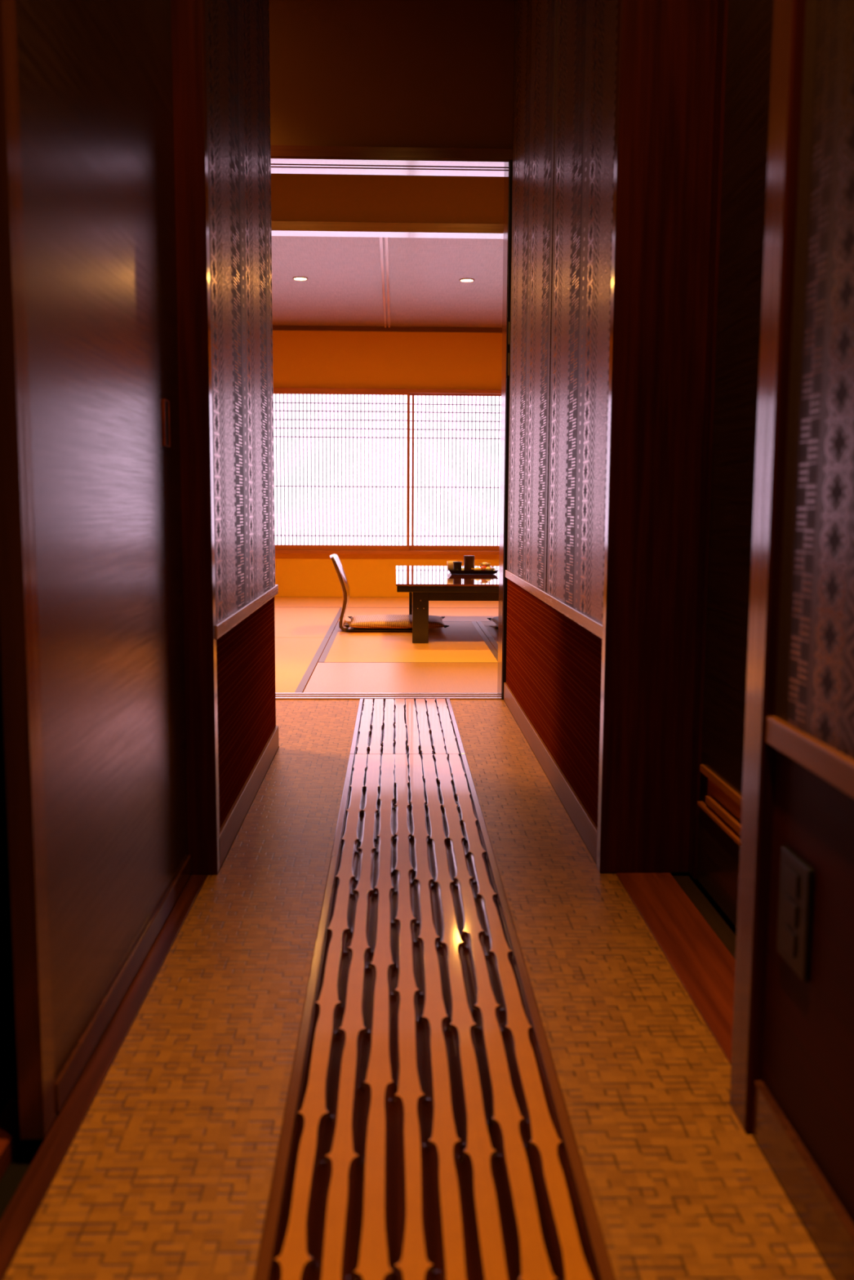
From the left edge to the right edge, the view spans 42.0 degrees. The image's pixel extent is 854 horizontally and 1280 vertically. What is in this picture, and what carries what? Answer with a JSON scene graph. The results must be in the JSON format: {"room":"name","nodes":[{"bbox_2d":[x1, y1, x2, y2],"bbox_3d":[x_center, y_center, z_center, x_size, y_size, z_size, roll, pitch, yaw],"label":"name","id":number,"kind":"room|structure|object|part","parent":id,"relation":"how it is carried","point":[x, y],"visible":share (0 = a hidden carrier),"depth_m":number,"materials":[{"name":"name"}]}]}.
{"room":"traditional dwelling","nodes":[
{"label":"traditional dwelling","id":0,"kind":"room"},
{"bbox_2d":[0,645,9,867],"bbox_3d":[-0.883,-0.635,0.301,0.750,2.620,3.800,0,7,-2],"label":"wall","id":1,"kind":"structure","parent":0,"point":[4,849],"depth_m":2.20,"materials":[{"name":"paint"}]},
{"bbox_2d":[0,1098,22,1178],"bbox_3d":[-0.502,0.737,0.024,0.120,0.026,2.900,0,7,-2],"label":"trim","id":2,"kind":"structure","parent":1,"relation":"attached to","point":[11,1141],"depth_m":1.30,"materials":[{"name":"brown wood"}]},
{"bbox_2d":[204,0,275,828],"bbox_3d":[-0.501,-0.911,2.619,0.148,2.620,1.125,0,7,-2],"label":"wall","id":3,"kind":"structure","parent":0,"point":[237,31],"depth_m":2.55,"materials":[{"name":"paint"}]},
{"bbox_2d":[0,0,191,1139],"bbox_3d":[-0.455,-0.775,1.569,0.030,2.600,0.916,0,7,-2],"label":"door","id":4,"kind":"structure","parent":3,"relation":"in","point":[92,640],"depth_m":1.46,"materials":[{"name":"brown wood"}]},
{"bbox_3d":[-0.451,0.490,1.744,0.006,0.038,0.870,0,7,-2],"label":"rail","id":5,"kind":"part","parent":4,"relation":"part of","materials":[{"name":"brown wood"}]},
{"bbox_3d":[-0.457,-0.379,1.945,0.002,0.075,0.034,0,7,-2],"label":"handle","id":6,"kind":"part","parent":4,"relation":"part of","materials":[{"name":"brown wood"}]},
{"bbox_2d":[0,874,207,1279],"bbox_3d":[-0.419,0.590,1.229,0.032,0.031,1.922,0,7,-2],"label":"trim","id":7,"kind":"structure","parent":3,"relation":"attached to","point":[20,1212],"depth_m":1.36,"materials":[{"name":"brown wood"}]},
{"bbox_2d":[170,0,220,874],"bbox_3d":[-0.444,-0.842,2.042,0.077,2.620,0.036,0,7,-2],"label":"pillar","id":8,"kind":"structure","parent":3,"relation":"attached to","point":[188,16],"depth_m":2.08,"materials":[{"name":"brown wood"}]},
{"bbox_2d":[215,584,278,639],"bbox_3d":[-0.430,-0.083,2.717,0.014,0.028,1.137,0,7,-2],"label":"trim","id":9,"kind":"structure","parent":3,"relation":"attached to","point":[227,623],"depth_m":2.53,"materials":[{"name":"brown wood"}]},
{"bbox_2d":[218,725,278,868],"bbox_3d":[-0.434,0.357,2.770,0.011,0.066,1.138,0,7,-2],"label":"baseboard","id":10,"kind":"structure","parent":3,"relation":"attached to","point":[228,829],"depth_m":2.60,"materials":[{"name":"brown wood"}]},
{"bbox_2d":[272,330,502,597],"bbox_3d":[-0.253,-1.624,8.785,5.800,2.630,0.100,0,7,-2],"label":"wall","id":11,"kind":"structure","parent":0,"point":[300,358],"depth_m":8.68,"materials":[{"name":"paint"}]},
{"bbox_2d":[273,387,501,554],"bbox_3d":[-0.143,-1.325,8.782,4.940,1.286,0.105,0,7,-2],"label":"window","id":12,"kind":"structure","parent":11,"relation":"in","point":[357,471],"depth_m":8.77,"materials":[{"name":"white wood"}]},
{"bbox_3d":[-0.760,-1.321,8.743,1.245,1.228,0.026,0,7,-2],"label":"sash","id":13,"kind":"part","parent":12,"relation":"part of","materials":[{"name":"white paper"}]},
{"bbox_3d":[0.474,-1.322,8.810,1.264,1.228,0.026,0,7,-2],"label":"sash","id":14,"kind":"part","parent":12,"relation":"part of","materials":[{"name":"white paper"}]},
{"bbox_2d":[272,324,502,333],"bbox_3d":[-0.247,-2.413,8.625,5.800,0.035,0.030,0,7,-2],"label":"trim","id":15,"kind":"structure","parent":11,"relation":"attached to","point":[275,327],"depth_m":8.61,"materials":[{"name":"brown wood"}]},
{"bbox_2d":[271,235,503,327],"bbox_3d":[-0.202,-2.257,7.071,5.800,0.044,3.155,0,7,-2],"label":"ceiling","id":16,"kind":"structure","parent":0,"point":[352,281],"depth_m":6.91,"materials":[{"name":"plaster"}]},
{"bbox_2d":[292,276,307,280],"bbox_3d":[-0.775,-2.212,6.805,0.094,0.006,0.094,0,7,-2],"label":"recessed light","id":17,"kind":"object","parent":16,"relation":"in","point":[300,278],"visible":1,"depth_m":6.80,"materials":[{"name":"white glass"}]},
{"bbox_2d":[459,278,474,282],"bbox_3d":[0.246,-2.209,6.825,0.094,0.006,0.094,0,7,-2],"label":"recessed light","id":18,"kind":"object","parent":16,"relation":"in","point":[466,280],"visible":1,"depth_m":6.82,"materials":[{"name":"white glass"}]},
{"bbox_2d":[271,173,504,223],"bbox_3d":[-0.153,-2.288,5.424,5.800,0.510,0.080,0,7,-2],"label":"wall","id":19,"kind":"structure","parent":0,"point":[294,197],"depth_m":5.40,"materials":[{"name":"paint"}]},
{"bbox_2d":[271,221,503,239],"bbox_3d":[-0.155,-2.012,5.454,5.800,0.045,0.115,0,7,-2],"label":"trim","id":20,"kind":"structure","parent":19,"relation":"attached to","point":[300,228],"depth_m":5.40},
{"bbox_2d":[268,0,514,148],"bbox_3d":[-0.118,-1.089,4.118,6.200,2.620,0.160,0,7,-2],"label":"wall partition","id":21,"kind":"structure","parent":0,"point":[420,73],"depth_m":3.93,"materials":[{"name":"brown paper"}]},
{"bbox_2d":[270,145,512,176],"bbox_3d":[-0.519,-1.736,4.018,1.690,0.045,0.182,0,7,-2],"label":"trim","id":22,"kind":"structure","parent":21,"relation":"attached to","point":[285,159],"depth_m":3.95,"materials":[{"name":"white wood"}]},
{"bbox_2d":[0,700,835,1279],"bbox_3d":[-0.113,0.337,3.866,6.400,0.088,10.800,0,7,-2],"label":"floor","id":23,"kind":"structure","parent":0,"point":[20,1164],"depth_m":1.56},
{"bbox_2d":[3,699,359,1279],"bbox_3d":[-0.728,0.566,1.418,1.109,0.030,5.521,0,7,-2],"label":"floor mat","id":24,"kind":"object","parent":23,"relation":"on","point":[167,1173],"visible":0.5,"depth_m":1.42,"materials":[{"name":"wicker"}]},
{"bbox_2d":[275,637,329,693],"bbox_3d":[-0.963,0.110,5.211,0.901,0.030,1.843,0,7,-2],"label":"mat","id":25,"kind":"object","parent":23,"relation":"on","point":[296,659],"visible":0.26,"depth_m":5.21,"materials":[{"name":"wicker"}]},
{"bbox_2d":[274,607,342,637],"bbox_3d":[-1.016,-0.110,7.043,0.901,0.030,1.840,0,7,-2],"label":"mat","id":26,"kind":"object","parent":23,"relation":"on","point":[289,622],"visible":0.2,"depth_m":6.98,"materials":[{"name":"wicker"}]},
{"bbox_2d":[274,596,498,608],"bbox_3d":[-0.304,-0.273,8.435,1.859,0.030,0.910,0,7,-2],"label":"mat","id":27,"kind":"object","parent":23,"relation":"on","point":[279,602],"visible":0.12,"depth_m":8.36,"materials":[{"name":"wicker"}]},
{"bbox_2d":[275,692,502,702],"bbox_3d":[-0.547,0.227,4.234,1.654,0.034,0.138,0,7,-2],"label":"trim","id":28,"kind":"structure","parent":23,"relation":"on","point":[278,695],"depth_m":4.23,"materials":[{"name":"brown wood"}]},
{"bbox_2d":[302,662,497,693],"bbox_3d":[-0.060,0.170,4.749,0.869,0.030,0.860,0,7,-2],"label":"mat","id":29,"kind":"object","parent":23,"relation":"on","point":[326,677],"visible":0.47,"depth_m":4.72,"materials":[{"name":"wicker"}]},
{"bbox_2d":[349,698,465,757],"bbox_3d":[-0.070,0.293,3.712,0.338,0.034,0.937,0,7,-2],"label":"floor grate","id":30,"kind":"object","parent":23,"relation":"on","point":[407,726],"visible":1,"depth_m":3.62,"materials":[{"name":"wood"}]},
{"bbox_3d":[-0.232,0.282,3.706,0.014,0.012,0.937,0,7,-2],"label":"edge rail","id":31,"kind":"part","parent":30,"relation":"part of","materials":[{"name":"brown wood"}]},
{"bbox_3d":[0.092,0.282,3.716,0.014,0.012,0.937,0,7,-2],"label":"edge rail","id":32,"kind":"part","parent":30,"relation":"part of","materials":[{"name":"brown wood"}]},
{"bbox_2d":[318,621,497,662],"bbox_3d":[-0.099,0.008,6.100,0.869,0.030,1.853,0,7,-2],"label":"mat","id":33,"kind":"object","parent":23,"relation":"on","point":[460,642],"visible":0.66,"depth_m":5.77,"materials":[{"name":"wicker"}]},
{"bbox_2d":[329,553,412,631],"bbox_3d":[-0.318,-0.288,6.586,0.512,0.436,0.400,0,7,-2],"label":"chair","id":34,"kind":"object","parent":33,"relation":"on","point":[337,565],"visible":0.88,"depth_m":6.42,"materials":[{"name":"wood"},{"name":"fabric"}]},
{"bbox_3d":[-0.517,-0.289,6.580,0.112,0.435,0.380,0,7,-2],"label":"backrest","id":35,"kind":"part","parent":34,"relation":"part of","materials":[{"name":"brown wood"}]},
{"bbox_3d":[-0.269,-0.078,6.613,0.412,0.014,0.400,0,7,-2],"label":"seat","id":36,"kind":"part","parent":34,"relation":"part of","materials":[{"name":"black paint"}]},
{"bbox_2d":[344,614,448,628],"bbox_3d":[-0.180,-0.111,6.606,0.600,0.053,0.526,0,7,-2],"label":"floor cushion","id":37,"kind":"object","parent":34,"relation":"on","point":[366,621],"visible":0.83,"depth_m":6.40,"materials":[{"name":"fabric"}]},
{"bbox_2d":[395,565,498,643],"bbox_3d":[0.266,-0.232,6.580,0.900,0.334,1.500,0,7,-2],"label":"table","id":38,"kind":"object","parent":33,"relation":"on","point":[424,584],"visible":0.59,"depth_m":5.88,"materials":[{"name":"paint"}]},
{"bbox_3d":[-0.073,-0.290,7.238,0.086,0.290,0.080,0,7,-2],"label":"leg","id":39,"kind":"part","parent":38,"relation":"part of","materials":[{"name":"black paint"}]},
{"bbox_3d":[-0.035,-0.124,5.919,0.086,0.274,0.080,0,7,-2],"label":"leg","id":40,"kind":"part","parent":38,"relation":"part of","materials":[{"name":"black paint"}]},
{"bbox_2d":[446,568,498,573],"bbox_3d":[0.271,-0.411,6.629,0.300,0.022,0.228,0,7,-2],"label":"serving tray","id":41,"kind":"object","parent":38,"relation":"on","point":[494,571],"visible":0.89,"depth_m":6.53,"materials":[{"name":"black paint"}]},
{"bbox_2d":[446,560,457,570],"bbox_3d":[0.152,-0.441,6.657,0.066,0.062,0.066,0,7,-2],"label":"tea cup","id":42,"kind":"object","parent":41,"relation":"on","point":[450,563],"visible":0.61,"depth_m":6.63,"materials":[{"name":"beige ceramic"}]},
{"bbox_2d":[453,561,462,570],"bbox_3d":[0.180,-0.430,6.568,0.056,0.063,0.056,0,7,-2],"label":"tea cup","id":43,"kind":"object","parent":41,"relation":"on","point":[456,565],"visible":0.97,"depth_m":6.55,"materials":[{"name":"black ceramic"}]},
{"bbox_2d":[463,555,474,570],"bbox_3d":[0.252,-0.457,6.653,0.064,0.096,0.064,0,7,-2],"label":"tea canister","id":44,"kind":"object","parent":41,"relation":"on","point":[468,560],"visible":0.81,"depth_m":6.63,"materials":[{"name":"brown wood"}]},
{"bbox_3d":[0.252,-0.495,6.648,0.064,0.020,0.064,0,7,-2],"label":"lid","id":45,"kind":"part","parent":44,"relation":"part of","materials":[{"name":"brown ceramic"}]},
{"bbox_2d":[471,567,484,570],"bbox_3d":[0.300,-0.416,6.574,0.080,0.028,0.034,4,8,29],"label":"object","id":46,"kind":"object","parent":41,"relation":"on","point":[476,568],"visible":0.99,"depth_m":6.56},
{"bbox_2d":[484,566,493,570],"bbox_3d":[0.364,-0.418,6.580,0.036,0.032,0.076,5,9,36],"label":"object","id":47,"kind":"object","parent":41,"relation":"on","point":[488,568],"visible":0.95,"depth_m":6.57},
{"bbox_3d":[0.341,-0.424,6.619,0.084,0.034,0.038,-2,7,-19],"label":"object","id":48,"kind":"object","parent":41,"relation":"on","visible":0},
{"bbox_2d":[479,562,490,566],"bbox_3d":[0.345,-0.453,6.644,0.080,0.023,0.033,-6,9,-41],"label":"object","id":49,"kind":"object","parent":48,"relation":"on","point":[485,564],"visible":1,"depth_m":6.63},
{"bbox_2d":[338,607,498,622],"bbox_3d":[0.328,-0.160,7.517,1.804,0.030,0.965,0,7,-2],"label":"mat","id":50,"kind":"object","parent":23,"relation":"on","point":[451,614],"visible":0.23,"depth_m":7.61,"materials":[{"name":"wicker"}]},
{"bbox_2d":[253,754,615,1279],"bbox_3d":[-0.020,0.502,1.974,0.338,0.034,2.560,0,7,-2],"label":"floor grate","id":51,"kind":"object","parent":23,"relation":"on","point":[427,1133],"visible":1,"depth_m":1.40,"materials":[{"name":"brown wood"}]},
{"bbox_3d":[-0.182,0.491,1.968,0.014,0.012,2.560,0,7,-2],"label":"edge rail","id":52,"kind":"part","parent":51,"relation":"part of","materials":[{"name":"brown wood"}]},
{"bbox_3d":[0.143,0.491,1.978,0.014,0.012,2.560,0,7,-2],"label":"edge rail","id":53,"kind":"part","parent":51,"relation":"part of","materials":[{"name":"brown wood"}]},
{"bbox_2d":[476,621,497,638],"bbox_3d":[0.781,-0.049,6.614,0.911,0.030,0.870,0,7,-2],"label":"mat","id":54,"kind":"object","parent":23,"relation":"on","point":[488,628],"visible":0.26,"depth_m":6.62,"materials":[{"name":"wicker"}]},
{"bbox_2d":[487,616,497,629],"bbox_3d":[0.669,-0.102,6.637,0.575,0.068,0.545,0,7,-2],"label":"floor cushion","id":55,"kind":"object","parent":54,"relation":"on","point":[495,620],"visible":0.09,"depth_m":6.73,"materials":[{"name":"fabric"}]},
{"bbox_2d":[488,637,497,652],"bbox_3d":[0.820,0.113,5.263,0.911,0.030,1.843,0,7,-2],"label":"mat","id":56,"kind":"object","parent":23,"relation":"on","point":[494,641],"visible":0.11,"depth_m":5.97,"materials":[{"name":"wicker"}]},
{"bbox_2d":[449,699,834,1279],"bbox_3d":[0.281,0.568,1.447,0.230,0.030,5.521,0,7,-2],"label":"floor mat","id":57,"kind":"object","parent":23,"relation":"on","point":[679,1189],"visible":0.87,"depth_m":1.45,"materials":[{"name":"wicker"}]},
{"bbox_2d":[506,0,853,1223],"bbox_3d":[0.483,-0.742,1.250,0.205,2.620,5.630,0,7,-2],"label":"wall","id":58,"kind":"structure","parent":0,"point":[807,1069],"depth_m":1.25,"materials":[{"name":"paint"}]},
{"bbox_2d":[497,160,512,699],"bbox_3d":[0.297,-0.771,4.154,0.024,1.985,0.188,0,7,-2],"label":"trim","id":59,"kind":"structure","parent":58,"relation":"attached to","point":[502,617],"depth_m":4.12,"materials":[{"name":"brown wood"}]},
{"bbox_3d":[0.297,-1.058,4.030,0.016,0.215,0.006,0,7,-2],"label":"latch plate","id":60,"kind":"part","parent":59,"relation":"part of","materials":[{"name":"black metal"}]},
{"bbox_2d":[503,682,597,863],"bbox_3d":[0.322,0.309,3.205,0.010,0.066,1.970,0,7,-2],"label":"baseboard","id":61,"kind":"structure","parent":58,"relation":"attached to","point":[582,820],"depth_m":2.82,"materials":[{"name":"brown wood"}]},
{"bbox_2d":[505,569,602,639],"bbox_3d":[0.324,-0.130,3.147,0.012,0.028,1.960,0,7,-2],"label":"trim","id":62,"kind":"structure","parent":58,"relation":"attached to","point":[590,624],"depth_m":2.73,"materials":[{"name":"brown wood"}]},
{"bbox_2d":[596,0,717,872],"bbox_3d":[0.443,-0.840,2.068,0.186,2.620,0.036,0,7,-2],"label":"pillar","id":63,"kind":"structure","parent":58,"relation":"attached to","point":[666,49],"depth_m":2.10,"materials":[{"name":"brown wood"}]},
{"bbox_2d":[616,872,735,1065],"bbox_3d":[0.441,0.529,1.781,0.108,0.031,0.860,0,7,-2],"label":"trim","id":64,"kind":"structure","parent":58,"relation":"attached to","point":[702,963],"depth_m":1.84,"materials":[{"name":"brown wood"}]},
{"bbox_2d":[672,875,736,959],"bbox_3d":[0.514,0.532,1.784,0.036,0.024,0.860,0,7,-2],"label":"trim","id":65,"kind":"structure","parent":58,"relation":"attached to","point":[711,916],"depth_m":2.00,"materials":[{"name":"brown wood"}]},
{"bbox_2d":[688,0,773,927],"bbox_3d":[0.545,-0.778,1.626,0.022,2.596,0.858,0,7,-2],"label":"door","id":66,"kind":"structure","parent":58,"relation":"in","point":[744,28],"depth_m":1.96,"materials":[{"name":"brown wood"}]},
{"bbox_2d":[729,0,805,1133],"bbox_3d":[0.472,-0.732,1.166,0.192,2.620,0.062,0,7,-2],"label":"trim","id":67,"kind":"structure","parent":58,"relation":"attached to","point":[788,15],"depth_m":1.23,"materials":[{"name":"brown wood"}]},
{"bbox_2d":[776,844,814,982],"bbox_3d":[0.385,0.285,1.166,0.009,0.120,0.084,0,7,-2],"label":"wall switch","id":68,"kind":"object","parent":58,"relation":"attached to","point":[797,877],"visible":1,"depth_m":1.15,"materials":[{"name":"grey plastic"}]},
{"bbox_2d":[751,1080,853,1279],"bbox_3d":[0.421,0.701,-0.055,0.012,0.066,2.700,0,7,-2],"label":"baseboard","id":69,"kind":"structure","parent":58,"relation":"attached to","point":[830,1228],"depth_m":1.12,"materials":[{"name":"brown wood"}]},
{"bbox_2d":[765,716,853,798],"bbox_3d":[0.422,0.260,-0.108,0.016,0.030,2.700,0,7,-2],"label":"trim","id":70,"kind":"structure","parent":58,"relation":"attached to","point":[835,767],"depth_m":1.09,"materials":[{"name":"brown wood"}]},
{"bbox_2d":[699,763,707,804],"bbox_3d":[0.559,-0.835,2.036,0.046,2.620,0.108,0,7,-2],"label":"trim","id":71,"kind":"structure","parent":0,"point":[704,780],"depth_m":2.13,"materials":[{"name":"brown wood"}]},
{"bbox_2d":[691,876,736,935],"bbox_3d":[0.566,-0.770,1.617,0.018,2.650,0.960,0,7,-2],"label":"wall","id":72,"kind":"structure","parent":0,"point":[701,888],"depth_m":2.08,"materials":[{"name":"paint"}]}
]}

